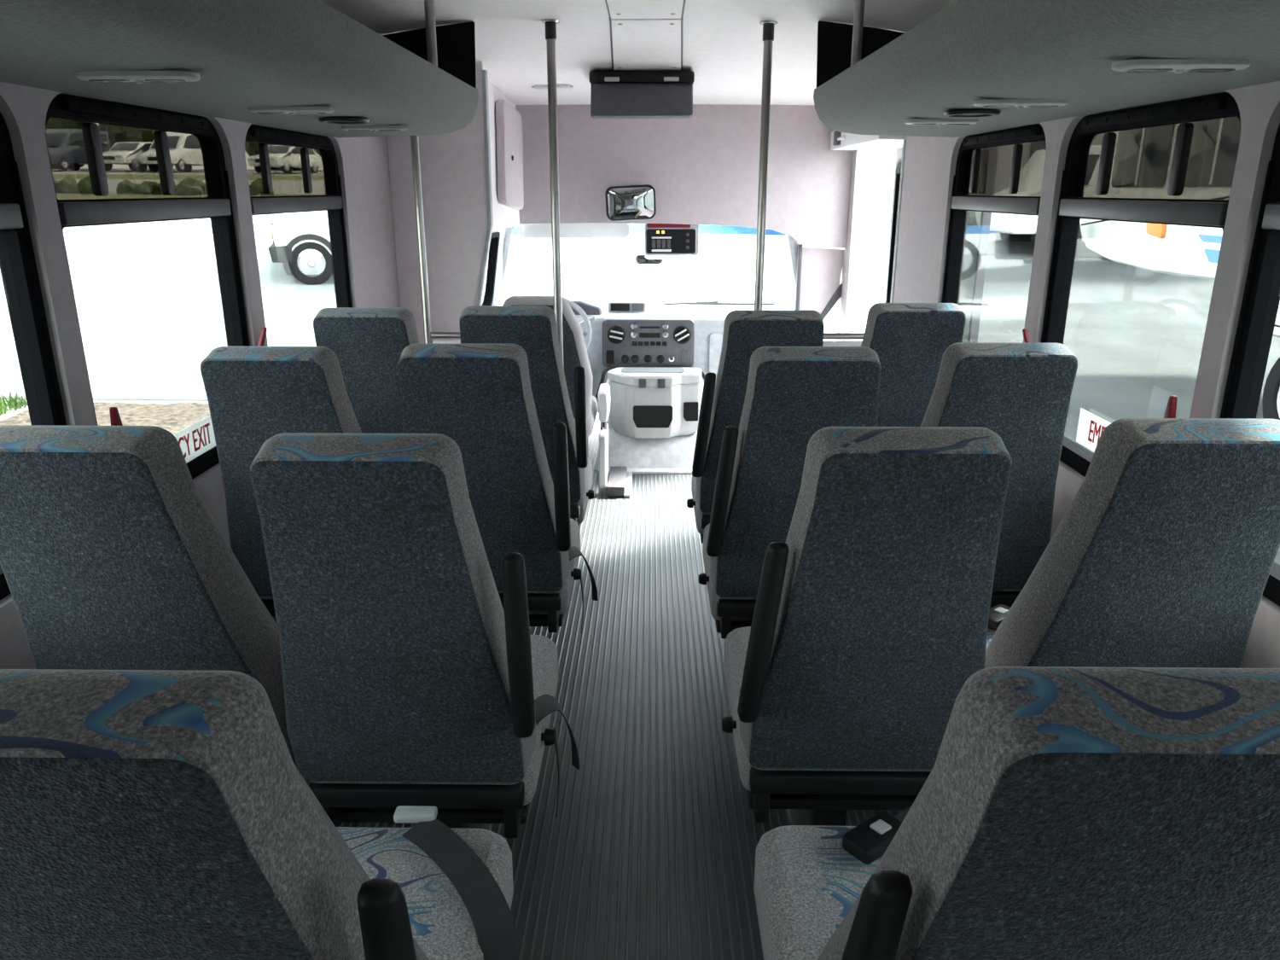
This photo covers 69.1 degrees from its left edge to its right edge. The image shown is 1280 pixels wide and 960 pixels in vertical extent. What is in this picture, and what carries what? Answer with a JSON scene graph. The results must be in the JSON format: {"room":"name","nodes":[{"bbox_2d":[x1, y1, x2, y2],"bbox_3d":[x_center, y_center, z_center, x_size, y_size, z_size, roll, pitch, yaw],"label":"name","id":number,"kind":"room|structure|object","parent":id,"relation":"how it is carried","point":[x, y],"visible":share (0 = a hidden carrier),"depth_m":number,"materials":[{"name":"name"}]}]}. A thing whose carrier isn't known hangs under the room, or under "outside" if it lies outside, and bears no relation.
{"room":"vehicle interior","nodes":[
{"label":"vehicle interior","id":0,"kind":"room"},
{"bbox_2d":[0,81,400,669],"bbox_3d":[-1.152,-0.054,1.734,0.050,1.970,5.210,0,17,1],"label":"wall","id":1,"kind":"structure","parent":0,"point":[363,162],"depth_m":2.43,"materials":[{"name":"plastic"}]},
{"bbox_2d":[0,111,66,599],"bbox_3d":[-1.164,-0.160,1.389,0.064,0.885,0.853,0,17,1],"label":"window","id":2,"kind":"structure","parent":1,"relation":"in","point":[18,266],"depth_m":1.75,"materials":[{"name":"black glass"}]},
{"bbox_2d":[109,407,122,425],"bbox_3d":[-1.100,-0.099,1.956,0.039,0.123,0.054,0,17,1],"label":"lever","id":3,"kind":"object","parent":1,"relation":"attached to","point":[115,419],"visible":0.27,"depth_m":1.93,"materials":[{"name":"red plastic"}]},
{"bbox_2d":[45,93,249,479],"bbox_3d":[-1.151,-0.429,2.251,0.064,0.885,0.808,0,17,1],"label":"window","id":4,"kind":"structure","parent":1,"relation":"in","point":[111,162],"depth_m":2.16,"materials":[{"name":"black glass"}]},
{"bbox_2d":[173,415,215,463],"bbox_3d":[-1.146,-0.065,2.286,0.004,0.090,0.530,0,17,1],"label":"sticker","id":5,"kind":"object","parent":4,"relation":"attached to","point":[197,439],"visible":0.3,"depth_m":2.40,"materials":[{"name":"white"}]},
{"bbox_2d":[0,0,478,137],"bbox_3d":[-0.869,-0.755,1.173,0.520,0.382,4.544,0,17,1],"label":"rack","id":6,"kind":"object","parent":1,"relation":"attached to","point":[246,54],"visible":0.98,"depth_m":1.73,"materials":[{"name":"grey plastic"}]},
{"bbox_2d":[75,70,200,83],"bbox_3d":[-0.841,-0.674,1.562,0.200,0.016,0.066,0,17,1],"label":"light","id":7,"kind":"object","parent":6,"relation":"attached to","point":[139,77],"visible":1,"depth_m":1.53,"materials":[{"name":"grey plastic"}]},
{"bbox_2d":[248,106,334,115],"bbox_3d":[-0.832,-0.880,2.220,0.200,0.016,0.066,0,17,1],"label":"light","id":8,"kind":"object","parent":6,"relation":"attached to","point":[263,110],"visible":0.98,"depth_m":2.19,"materials":[{"name":"grey plastic"}]},
{"bbox_2d":[318,116,369,123],"bbox_3d":[-0.812,-0.987,2.554,0.136,0.012,0.136,0,17,1],"label":"speaker","id":9,"kind":"object","parent":6,"relation":"attached to","point":[324,119],"visible":1,"depth_m":2.51},
{"bbox_2d":[341,125,407,132],"bbox_3d":[-0.822,-1.086,2.879,0.200,0.016,0.066,0,17,1],"label":"light","id":10,"kind":"object","parent":6,"relation":"attached to","point":[358,128],"visible":0.99,"depth_m":2.85,"materials":[{"name":"grey plastic"}]},
{"bbox_2d":[424,0,437,67],"bbox_3d":[-0.595,-1.300,2.641,0.028,0.232,0.028,0,17,1],"label":"post","id":11,"kind":"object","parent":6,"relation":"on","point":[428,4],"visible":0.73,"depth_m":2.64,"materials":[{"name":"metal"}]},
{"bbox_2d":[257,327,267,346],"bbox_3d":[-1.089,-0.373,2.666,0.039,0.123,0.048,0,17,1],"label":"lever","id":12,"kind":"object","parent":1,"relation":"attached to","point":[262,339],"visible":0.4,"depth_m":2.66,"materials":[{"name":"red plastic"}]},
{"bbox_2d":[244,124,352,307],"bbox_3d":[-1.138,-0.706,3.136,0.064,0.885,0.863,0,17,1],"label":"window","id":13,"kind":"structure","parent":1,"relation":"in","point":[288,171],"depth_m":3.10,"materials":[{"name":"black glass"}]},
{"bbox_2d":[386,62,488,343],"bbox_3d":[-0.878,-0.826,4.218,0.425,1.962,0.030,0,17,1],"label":"wall","id":14,"kind":"structure","parent":0,"point":[452,164],"depth_m":4.10,"materials":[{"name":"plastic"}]},
{"bbox_2d":[476,69,493,305],"bbox_3d":[-0.710,-1.192,4.101,0.121,1.130,0.050,0,17,1],"label":"trim","id":15,"kind":"structure","parent":14,"relation":"attached to","point":[485,83],"depth_m":4.05,"materials":[{"name":"plastic"}]},
{"bbox_2d":[491,228,506,305],"bbox_3d":[-0.853,-0.702,4.980,0.154,1.270,1.340,0,17,1],"label":"door","id":16,"kind":"structure","parent":14,"relation":"in","point":[499,288],"depth_m":5.42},
{"bbox_2d":[487,77,519,230],"bbox_3d":[-0.707,-1.611,4.620,0.030,0.720,1.200,0,17,1],"label":"wall","id":17,"kind":"structure","parent":0,"point":[504,217],"depth_m":4.47,"materials":[{"name":"plastic"}]},
{"bbox_2d":[481,232,500,305],"bbox_3d":[-0.843,-1.082,4.939,0.147,0.460,0.890,0,17,1],"label":"window","id":18,"kind":"structure","parent":17,"relation":"in","point":[493,251],"depth_m":5.22,"materials":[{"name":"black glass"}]},
{"bbox_2d":[495,99,523,209],"bbox_3d":[-0.658,-1.649,4.765,0.056,0.519,0.683,0,17,1],"label":"hatch","id":19,"kind":"object","parent":17,"relation":"attached to","point":[509,121],"visible":1,"depth_m":4.59,"materials":[{"name":"white paint"}]},
{"bbox_2d":[336,433,902,959],"bbox_3d":[0.003,0.719,2.661,2.340,0.060,6.550,0,17,1],"label":"floor","id":20,"kind":"structure","parent":0,"point":[648,852],"depth_m":2.40,"materials":[{"name":"rubber"}]},
{"bbox_2d":[0,424,310,785],"bbox_3d":[-0.839,0.356,1.859,0.418,1.112,0.788,0,17,1],"label":"chair","id":21,"kind":"object","parent":20,"relation":"on","point":[113,556],"visible":0.45,"depth_m":1.45,"materials":[{"name":"grey fabric"}]},
{"bbox_2d":[291,756,310,785],"bbox_3d":[-0.837,0.475,2.031,0.410,0.136,0.530,0,17,1],"label":"seat cushion","id":22,"kind":"object","parent":21,"relation":"on","point":[293,759],"depth_m":1.77,"materials":[{"name":"grey fabric"}]},
{"bbox_2d":[0,669,518,959],"bbox_3d":[-0.397,0.579,1.147,0.458,1.112,0.788,0,17,1],"label":"chair","id":23,"kind":"object","parent":20,"relation":"on","point":[145,814],"visible":1,"depth_m":0.69,"materials":[{"name":"grey fabric"}]},
{"bbox_2d":[335,826,513,959],"bbox_3d":[-0.415,0.697,1.319,0.410,0.136,0.530,0,17,1],"label":"seat cushion","id":24,"kind":"object","parent":23,"relation":"on","point":[456,910],"depth_m":1.40,"materials":[{"name":"grey fabric"}]},
{"bbox_2d":[200,346,361,622],"bbox_3d":[-0.826,0.135,2.565,0.418,1.112,0.788,0,17,1],"label":"chair","id":25,"kind":"object","parent":20,"relation":"on","point":[255,394],"visible":0.34,"depth_m":2.10,"materials":[{"name":"fabric"}]},
{"bbox_2d":[313,307,418,433],"bbox_3d":[-0.820,-0.079,3.252,0.418,1.112,0.788,0,17,1],"label":"chair","id":26,"kind":"object","parent":20,"relation":"on","point":[368,343],"visible":0.16,"depth_m":2.78,"materials":[{"name":"fabric"}]},
{"bbox_2d":[250,432,579,837],"bbox_3d":[-0.368,0.370,1.814,0.487,1.112,0.788,0,17,1],"label":"chair","id":27,"kind":"object","parent":20,"relation":"on","point":[408,679],"visible":0.92,"depth_m":1.47,"materials":[{"name":"grey fabric"}]},
{"bbox_2d":[521,634,558,805],"bbox_3d":[-0.401,0.488,1.987,0.410,0.136,0.530,0,17,1],"label":"seat cushion","id":28,"kind":"object","parent":27,"relation":"on","point":[544,660],"depth_m":1.95,"materials":[{"name":"grey fabric"}]},
{"bbox_2d":[410,135,431,343],"bbox_3d":[-0.846,-0.668,3.680,0.072,1.981,0.072,0,17,1],"label":"pole","id":29,"kind":"object","parent":20,"relation":"on","point":[414,139],"visible":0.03,"depth_m":3.58,"materials":[{"name":"metal"}]},
{"bbox_2d":[398,343,598,634],"bbox_3d":[-0.366,0.124,2.602,0.487,1.112,0.788,0,17,1],"label":"chair","id":30,"kind":"object","parent":20,"relation":"on","point":[480,397],"visible":0.72,"depth_m":2.21,"materials":[{"name":"grey fabric"}]},
{"bbox_2d":[503,517,580,614],"bbox_3d":[-0.399,0.242,2.774,0.410,0.136,0.530,0,17,1],"label":"seat cushion","id":31,"kind":"object","parent":30,"relation":"on","point":[571,573],"depth_m":2.63,"materials":[{"name":"grey fabric"}]},
{"bbox_2d":[459,305,594,529],"bbox_3d":[-0.385,-0.092,3.294,0.444,1.112,0.788,0,17,1],"label":"chair","id":32,"kind":"object","parent":20,"relation":"on","point":[532,328],"visible":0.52,"depth_m":2.88,"materials":[{"name":"grey fabric"}]},
{"bbox_2d":[570,458,592,523],"bbox_3d":[-0.396,0.026,3.466,0.410,0.136,0.530,0,17,1],"label":"seat cushion","id":33,"kind":"object","parent":32,"relation":"on","point":[586,495],"depth_m":3.33,"materials":[{"name":"grey fabric"}]},
{"bbox_2d":[541,19,563,364],"bbox_3d":[-0.324,-0.690,3.666,0.072,2.032,0.072,0,17,1],"label":"pole","id":34,"kind":"object","parent":20,"relation":"on","point":[550,25],"visible":0.68,"depth_m":3.51,"materials":[{"name":"metal"}]},
{"bbox_2d":[430,331,460,343],"bbox_3d":[-0.586,-0.203,3.822,0.488,0.808,0.025,0,17,1],"label":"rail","id":35,"kind":"object","parent":34,"relation":"attached to","point":[433,334],"visible":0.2,"depth_m":3.70,"materials":[{"name":"metal"}]},
{"bbox_2d":[502,295,610,488],"bbox_3d":[-0.432,-0.431,4.582,0.560,0.990,0.648,0,17,1],"label":"chair","id":36,"kind":"object","parent":20,"relation":"on","point":[575,354],"visible":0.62,"depth_m":4.30,"materials":[{"name":"grey fabric"}]},
{"bbox_2d":[587,395,598,436],"bbox_3d":[-0.466,-0.329,4.692,0.490,0.130,0.500,0,17,1],"label":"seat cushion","id":37,"kind":"object","parent":36,"relation":"on","point":[591,413],"depth_m":4.51,"materials":[{"name":"fabric"}]},
{"bbox_2d":[606,466,632,498],"bbox_3d":[-0.103,0.005,4.755,0.117,0.055,0.390,0,17,1],"label":"box","id":38,"kind":"object","parent":20,"relation":"on","point":[619,480],"visible":1,"depth_m":4.67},
{"bbox_2d":[593,364,704,474],"bbox_3d":[0.086,-0.359,5.233,0.748,0.465,0.705,0,17,1],"label":"engine cover","id":39,"kind":"object","parent":20,"relation":"on","point":[674,455],"visible":0.41,"depth_m":5.02,"materials":[{"name":"white plastic"}]},
{"bbox_2d":[607,366,701,438],"bbox_3d":[0.080,-0.418,5.038,0.514,0.353,0.279,0,17,1],"label":"console","id":40,"kind":"object","parent":39,"relation":"on","point":[646,403],"visible":0.99,"depth_m":4.95,"materials":[{"name":"white plastic"}]},
{"bbox_2d":[686,309,824,543],"bbox_3d":[0.385,-0.061,3.193,0.444,1.112,0.788,0,17,1],"label":"chair","id":41,"kind":"object","parent":20,"relation":"on","point":[745,331],"visible":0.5,"depth_m":2.77,"materials":[{"name":"grey fabric"}]},
{"bbox_2d":[691,475,706,534],"bbox_3d":[0.400,0.058,3.365,0.410,0.136,0.530,0,17,1],"label":"seat cushion","id":42,"kind":"object","parent":41,"relation":"on","point":[698,513],"depth_m":3.20,"materials":[{"name":"grey fabric"}]},
{"bbox_2d":[754,20,778,309],"bbox_3d":[0.465,-0.684,3.656,0.072,2.026,0.072,0,17,1],"label":"pole","id":43,"kind":"object","parent":20,"relation":"on","point":[768,26],"visible":0.66,"depth_m":3.48,"materials":[{"name":"metal"}]},
{"bbox_2d":[822,332,864,346],"bbox_3d":[0.787,-0.197,3.804,0.613,0.808,0.025,0,17,1],"label":"panel","id":44,"kind":"object","parent":43,"relation":"attached to","point":[826,335],"visible":0.11,"depth_m":3.68,"materials":[{"name":"metal"}]},
{"bbox_2d":[698,346,881,639],"bbox_3d":[0.386,0.136,2.563,0.444,1.112,0.788,0,17,1],"label":"chair","id":45,"kind":"object","parent":20,"relation":"on","point":[793,393],"visible":0.63,"depth_m":2.16,"materials":[{"name":"grey fabric"}]},
{"bbox_2d":[702,523,752,621],"bbox_3d":[0.401,0.255,2.735,0.410,0.136,0.530,0,17,1],"label":"seat cushion","id":46,"kind":"object","parent":45,"relation":"on","point":[707,577],"depth_m":2.56,"materials":[{"name":"grey fabric"}]},
{"bbox_2d":[721,426,1012,826],"bbox_3d":[0.388,0.358,1.852,0.444,1.112,0.788,0,17,1],"label":"chair","id":47,"kind":"object","parent":20,"relation":"on","point":[869,623],"visible":0.84,"depth_m":1.50,"materials":[{"name":"grey fabric"}]},
{"bbox_2d":[723,626,752,791],"bbox_3d":[0.403,0.477,2.024,0.410,0.136,0.530,0,17,1],"label":"seat cushion","id":48,"kind":"object","parent":47,"relation":"on","point":[736,642],"depth_m":2.03,"materials":[{"name":"grey fabric"}]},
{"bbox_2d":[861,302,965,426],"bbox_3d":[0.866,-0.116,3.368,0.418,1.112,0.788,0,17,1],"label":"chair","id":49,"kind":"object","parent":20,"relation":"on","point":[910,340],"visible":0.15,"depth_m":2.90,"materials":[{"name":"fabric"}]},
{"bbox_2d":[920,342,1077,608],"bbox_3d":[0.855,0.120,2.614,0.418,1.112,0.788,0,17,1],"label":"chair","id":50,"kind":"object","parent":20,"relation":"on","point":[1021,392],"visible":0.4,"depth_m":2.17,"materials":[{"name":"fabric"}]},
{"bbox_2d":[753,666,1279,959],"bbox_3d":[0.375,0.572,1.168,0.444,1.112,0.824,0,17,1],"label":"chair","id":51,"kind":"object","parent":20,"relation":"on","point":[1061,812],"visible":1,"depth_m":0.69,"materials":[{"name":"grey fabric"}]},
{"bbox_2d":[753,825,882,959],"bbox_3d":[0.390,0.696,1.322,0.410,0.136,0.530,0,17,1],"label":"seat cushion","id":52,"kind":"object","parent":51,"relation":"on","point":[806,882],"depth_m":1.40,"materials":[{"name":"grey fabric"}]},
{"bbox_2d":[984,418,1279,668],"bbox_3d":[0.870,0.337,1.920,0.418,1.112,0.824,0,17,1],"label":"chair","id":53,"kind":"object","parent":20,"relation":"on","point":[1165,551],"visible":0.48,"depth_m":1.50,"materials":[{"name":"fabric"}]},
{"bbox_2d":[985,628,995,649],"bbox_3d":[0.872,0.461,2.075,0.410,0.136,0.530,0,17,1],"label":"seat cushion","id":54,"kind":"object","parent":53,"relation":"on","point":[991,631],"depth_m":2.18,"materials":[{"name":"grey fabric"}]},
{"bbox_2d":[320,0,956,104],"bbox_3d":[0.002,-1.196,2.026,2.340,0.204,6.480,0,17,1],"label":"ceiling","id":55,"kind":"structure","parent":0,"point":[723,43],"depth_m":3.54,"materials":[{"name":"plastic"}]},
{"bbox_2d":[531,84,573,91],"bbox_3d":[-0.422,-1.894,4.496,0.200,0.021,0.090,0,17,1],"label":"recessed light","id":56,"kind":"object","parent":55,"relation":"in","point":[543,87],"visible":0.92,"depth_m":4.46,"materials":[{"name":"white plastic"}]},
{"bbox_2d":[588,70,694,118],"bbox_3d":[0.009,-1.751,4.255,0.470,0.200,0.314,0,17,1],"label":"monitor","id":57,"kind":"object","parent":55,"relation":"hanging from","point":[613,94],"visible":1,"depth_m":4.14,"materials":[{"name":"black plastic"}]},
{"bbox_2d":[605,0,685,18],"bbox_3d":[0.009,-1.392,2.474,0.266,0.020,1.768,0,17,1],"label":"access panel","id":58,"kind":"object","parent":55,"relation":"attached to","point":[616,8],"visible":1,"depth_m":3.17,"materials":[{"name":"plastic"}]},
{"bbox_2d":[609,17,682,70],"bbox_3d":[0.027,-1.744,3.747,0.316,0.091,0.848,0,17,1],"label":"access panel","id":59,"kind":"object","parent":55,"relation":"attached to","point":[637,44],"visible":0.97,"depth_m":3.71,"materials":[{"name":"plastic"}]},
{"bbox_2d":[0,213,1279,564],"bbox_3d":[-4.434,-12.894,40.567,140.000,4.423,135.000,0,17,1],"label":"ground","id":60,"kind":"structure","parent":0,"point":[148,296],"depth_m":15.04,"materials":[{"name":"concrete"}]},
{"bbox_2d":[0,388,27,415],"bbox_3d":[-7.244,-0.350,7.593,2.722,0.140,3.345,0,17,1],"label":"grass","id":61,"kind":"structure","parent":60,"relation":"on","point":[14,404],"depth_m":8.91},
{"bbox_2d":[0,389,207,401],"bbox_3d":[-5.103,-0.835,9.312,6.803,0.140,0.161,1,17,2],"label":"curb","id":62,"kind":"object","parent":60,"relation":"on","point":[96,394],"depth_m":9.24,"materials":[{"name":"concrete"}]},
{"bbox_2d":[0,401,210,434],"bbox_3d":[-3.797,0.082,6.289,4.100,0.133,5.850,0,17,1],"label":"mulch bed","id":63,"kind":"object","parent":60,"relation":"on","point":[174,417],"visible":0.12,"depth_m":8.29,"materials":[{"name":"brown soil"}]},
{"bbox_2d":[267,210,519,285],"bbox_3d":[-4.198,-4.514,15.784,3.965,2.124,2.200,-6,18,-17],"label":"vehicle","id":64,"kind":"object","parent":60,"relation":"on","point":[301,242],"visible":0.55,"depth_m":14.62,"materials":[{"name":"paint"}]},
{"bbox_2d":[859,141,902,219],"bbox_3d":[16.445,-11.263,31.864,18.600,4.500,6.600,0,17,1],"label":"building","id":65,"kind":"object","parent":60,"relation":"on","point":[879,162],"visible":0.02,"depth_m":29.57,"materials":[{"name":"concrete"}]},
{"bbox_2d":[965,210,979,231],"bbox_3d":[7.194,-6.103,21.080,2.688,1.120,1.181,0,17,1],"label":"hedge","id":66,"kind":"object","parent":60,"relation":"on","point":[971,224],"visible":0.04,"depth_m":20.97,"materials":[{"name":"green plant"}]},
{"bbox_2d":[974,211,1082,245],"bbox_3d":[9.556,-5.607,18.539,5.174,1.999,1.915,0,17,1],"label":"minibus","id":67,"kind":"object","parent":60,"relation":"on","point":[1010,227],"visible":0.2,"depth_m":17.91,"materials":[{"name":"white paint"}]},
{"bbox_2d":[1076,218,1279,419],"bbox_3d":[6.113,-1.271,5.780,2.680,2.980,10.962,0,17,1],"label":"bus","id":68,"kind":"object","parent":60,"relation":"on","point":[1178,250],"visible":0.2,"depth_m":8.99,"materials":[{"name":"paint"}]},
{"bbox_2d":[1076,222,1082,243],"bbox_3d":[5.012,-2.983,10.591,0.334,0.606,0.499,0,17,1],"label":"mirror","id":69,"kind":"object","parent":68,"relation":"attached to","point":[1079,237],"depth_m":10.44,"materials":[{"name":"black paint"}]},
{"bbox_2d":[1146,222,1166,238],"bbox_3d":[5.088,-2.492,9.162,0.060,0.204,0.327,0,17,1],"label":"marker lamp","id":70,"kind":"object","parent":68,"relation":"attached to","point":[1153,230],"depth_m":9.12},
{"bbox_2d":[564,296,794,412],"bbox_3d":[0.051,-0.798,5.808,1.840,0.680,0.677,0,17,1],"label":"dashboard","id":71,"kind":"object","parent":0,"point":[625,330],"visible":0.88,"depth_m":5.50,"materials":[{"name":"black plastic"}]},
{"bbox_2d":[565,298,596,349],"bbox_3d":[-0.409,-0.812,5.151,0.380,0.408,0.500,6,18,20],"label":"steering wheel","id":72,"kind":"object","parent":71,"relation":"attached to","point":[588,333],"visible":0.23,"depth_m":5.01,"materials":[{"name":"grey plastic"}]},
{"bbox_2d":[564,296,603,314],"bbox_3d":[-0.483,-1.036,5.630,0.517,0.120,0.250,0,17,1],"label":"hood","id":73,"kind":"object","parent":71,"relation":"attached to","point":[590,306],"depth_m":5.51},
{"bbox_2d":[607,325,625,343],"bbox_3d":[-0.138,-0.854,5.465,0.104,0.104,0.018,0,17,1],"label":"air vent","id":74,"kind":"object","parent":71,"relation":"attached to","point":[616,334],"depth_m":5.46,"materials":[{"name":"black plastic"}]},
{"bbox_2d":[673,325,691,343],"bbox_3d":[0.247,-0.852,5.460,0.104,0.104,0.018,0,17,1],"label":"air vent","id":75,"kind":"object","parent":71,"relation":"attached to","point":[682,334],"depth_m":5.46,"materials":[{"name":"black plastic"}]},
{"bbox_2d":[663,301,773,305],"bbox_3d":[0.507,-1.139,6.019,0.721,0.039,0.029,4,18,14],"label":"wiper","id":76,"kind":"object","parent":71,"relation":"on","point":[716,303],"visible":0.96,"depth_m":6.02,"materials":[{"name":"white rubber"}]},
{"bbox_2d":[515,104,852,247],"bbox_3d":[0.247,-1.736,5.222,1.920,0.840,0.050,0,17,1],"label":"wall","id":77,"kind":"structure","parent":0,"point":[702,168],"depth_m":5.19,"materials":[{"name":"plastic"}]},
{"bbox_2d":[502,226,512,281],"bbox_3d":[-0.836,-1.235,5.489,0.209,0.604,0.084,-3,18,-9],"label":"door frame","id":78,"kind":"structure","parent":77,"relation":"attached to","point":[509,231],"depth_m":5.43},
{"bbox_2d":[605,184,656,221],"bbox_3d":[-0.055,-1.550,5.199,0.281,0.195,0.122,-2,17,-6],"label":"mirror","id":79,"kind":"object","parent":77,"relation":"attached to","point":[628,202],"visible":1,"depth_m":5.15,"materials":[{"name":"silver plastic"}]},
{"bbox_2d":[512,223,800,291],"bbox_3d":[0.074,-1.296,5.699,1.943,0.615,0.586,0,17,1],"label":"window","id":80,"kind":"structure","parent":77,"relation":"in","point":[634,228],"depth_m":5.52,"materials":[{"name":"clear glass"}]},
{"bbox_2d":[634,254,663,264],"bbox_3d":[0.056,-1.371,5.603,0.170,0.135,0.099,0,17,1],"label":"mirror","id":81,"kind":"object","parent":80,"relation":"attached to","point":[640,258],"visible":0.69,"depth_m":5.57,"materials":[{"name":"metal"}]},
{"bbox_2d":[644,223,698,259],"bbox_3d":[0.183,-1.381,5.385,0.310,0.211,0.207,0,17,1],"label":"console","id":82,"kind":"object","parent":77,"relation":"attached to","point":[662,241],"visible":1,"depth_m":5.31,"materials":[{"name":"black plastic"}]},
{"bbox_2d":[794,243,843,319],"bbox_3d":[1.051,-1.149,5.441,0.277,0.450,0.060,0,17,1],"label":"panel","id":83,"kind":"object","parent":77,"relation":"attached to","point":[818,288],"visible":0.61,"depth_m":5.42,"materials":[{"name":"plastic"}]},
{"bbox_2d":[835,81,1279,668],"bbox_3d":[1.148,-0.104,2.397,0.050,2.270,6.570,0,17,1],"label":"wall","id":84,"kind":"structure","parent":0,"point":[930,162],"depth_m":2.51,"materials":[{"name":"plastic"}]},
{"bbox_2d":[884,146,902,302],"bbox_3d":[1.182,-0.580,4.422,0.034,1.890,0.200,0,17,1],"label":"door","id":85,"kind":"structure","parent":84,"relation":"in","point":[898,152],"depth_m":4.31,"materials":[{"name":"white metal"}]},
{"bbox_2d":[890,139,906,302],"bbox_3d":[1.170,-0.545,4.328,0.050,1.960,0.040,0,17,1],"label":"trim","id":86,"kind":"structure","parent":84,"relation":"attached to","point":[904,141],"depth_m":4.13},
{"bbox_2d":[967,211,991,342],"bbox_3d":[1.391,-0.555,4.343,0.340,1.890,0.030,0,17,1],"label":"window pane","id":87,"kind":"structure","parent":84,"relation":"in","point":[986,217],"depth_m":4.21,"materials":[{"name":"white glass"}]},
{"bbox_2d":[941,123,1046,304],"bbox_3d":[1.167,-0.696,3.105,0.064,0.885,0.863,0,17,1],"label":"window","id":88,"kind":"structure","parent":84,"relation":"in","point":[1000,171],"depth_m":3.07,"materials":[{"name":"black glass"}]},
{"bbox_2d":[1022,328,1030,343],"bbox_3d":[1.104,-0.364,2.637,0.039,0.123,0.048,0,17,1],"label":"lever","id":89,"kind":"object","parent":84,"relation":"attached to","point":[1026,337],"visible":0.17,"depth_m":2.63,"materials":[{"name":"red plastic"}]},
{"bbox_2d":[813,0,1279,137],"bbox_3d":[0.847,-0.748,1.149,0.520,0.382,4.544,0,17,1],"label":"rack","id":90,"kind":"object","parent":84,"relation":"attached to","point":[968,51],"visible":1,"depth_m":1.70,"materials":[{"name":"grey plastic"}]},
{"bbox_2d":[850,0,864,66],"bbox_3d":[0.617,-1.294,2.625,0.028,0.232,0.028,0,17,1],"label":"post","id":91,"kind":"object","parent":90,"relation":"on","point":[859,4],"visible":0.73,"depth_m":2.62,"materials":[{"name":"metal"}]},
{"bbox_2d":[904,118,977,126],"bbox_3d":[0.844,-1.001,2.608,0.200,0.016,0.066,0,17,1],"label":"light","id":92,"kind":"object","parent":90,"relation":"attached to","point":[940,122],"visible":1,"depth_m":2.58,"materials":[{"name":"grey plastic"}]},
{"bbox_2d":[943,108,1000,116],"bbox_3d":[0.825,-0.912,2.312,0.136,0.012,0.136,0,17,1],"label":"speaker","id":93,"kind":"object","parent":90,"relation":"attached to","point":[974,112],"visible":1,"depth_m":2.27},
{"bbox_2d":[973,98,1067,108],"bbox_3d":[0.836,-0.825,2.045,0.200,0.016,0.066,0,17,1],"label":"light","id":94,"kind":"object","parent":90,"relation":"attached to","point":[1020,103],"visible":1,"depth_m":2.02,"materials":[{"name":"grey plastic"}]},
{"bbox_2d":[1111,58,1250,73],"bbox_3d":[0.827,-0.632,1.425,0.200,0.016,0.066,0,17,1],"label":"light","id":95,"kind":"object","parent":90,"relation":"attached to","point":[1178,66],"visible":1,"depth_m":1.40,"materials":[{"name":"grey plastic"}]},
{"bbox_2d":[1174,69,1184,73],"bbox_3d":[0.827,-0.627,1.427,0.014,0.007,0.014,0,17,1],"label":"switch","id":96,"kind":"object","parent":95,"relation":"attached to","point":[1176,71],"depth_m":1.42,"materials":[{"name":"grey plastic"}]},
{"bbox_2d":[1041,91,1240,477],"bbox_3d":[1.154,-0.419,2.220,0.064,0.885,0.808,0,17,1],"label":"window","id":97,"kind":"structure","parent":84,"relation":"in","point":[1172,162],"depth_m":2.13,"materials":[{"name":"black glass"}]},
{"bbox_2d":[1076,407,1110,452],"bbox_3d":[1.147,-0.066,2.189,0.004,0.090,0.530,0,17,1],"label":"sticker","id":98,"kind":"object","parent":97,"relation":"attached to","point":[1090,427],"visible":0.1,"depth_m":2.38,"materials":[{"name":"white"}]},
{"bbox_2d":[1163,395,1177,418],"bbox_3d":[1.093,-0.118,1.917,0.039,0.123,0.054,0,17,1],"label":"lever","id":99,"kind":"object","parent":84,"relation":"attached to","point":[1171,409],"visible":0.33,"depth_m":1.89,"materials":[{"name":"red plastic"}]},
{"bbox_2d":[1220,123,1279,606],"bbox_3d":[1.142,-0.150,1.359,0.064,0.885,0.853,0,17,1],"label":"window","id":100,"kind":"structure","parent":84,"relation":"in","point":[1261,294],"depth_m":1.72,"materials":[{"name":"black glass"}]},
{"bbox_3d":[0.090,-1.553,5.465,1.880,0.035,0.300,0,17,1],"label":"ceiling","id":101,"kind":"structure","parent":0,"visible":0},
{"bbox_2d":[519,223,629,238],"bbox_3d":[-0.409,-1.466,5.421,0.696,0.110,0.061,0,17,1],"label":"sun visor","id":102,"kind":"object","parent":101,"relation":"attached to","point":[526,230],"visible":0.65,"depth_m":5.41,"materials":[{"name":"white plastic"}]},
{"bbox_3d":[1.183,-1.846,4.524,0.050,0.215,1.190,0,17,1],"label":"wall","id":103,"kind":"structure","parent":0,"visible":0},
{"bbox_2d":[833,130,845,145],"bbox_3d":[1.034,-1.762,4.778,0.032,0.075,0.301,1,17,2],"label":"operator","id":104,"kind":"object","parent":103,"relation":"attached to","point":[837,137],"visible":0.79,"depth_m":4.83,"materials":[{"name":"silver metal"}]},
{"bbox_2d":[830,130,906,150],"bbox_3d":[1.118,-1.692,4.563,0.160,0.100,1.170,0,17,1],"label":"trim","id":105,"kind":"structure","parent":103,"relation":"attached to","point":[852,142],"depth_m":4.46,"materials":[{"name":"white plastic"}]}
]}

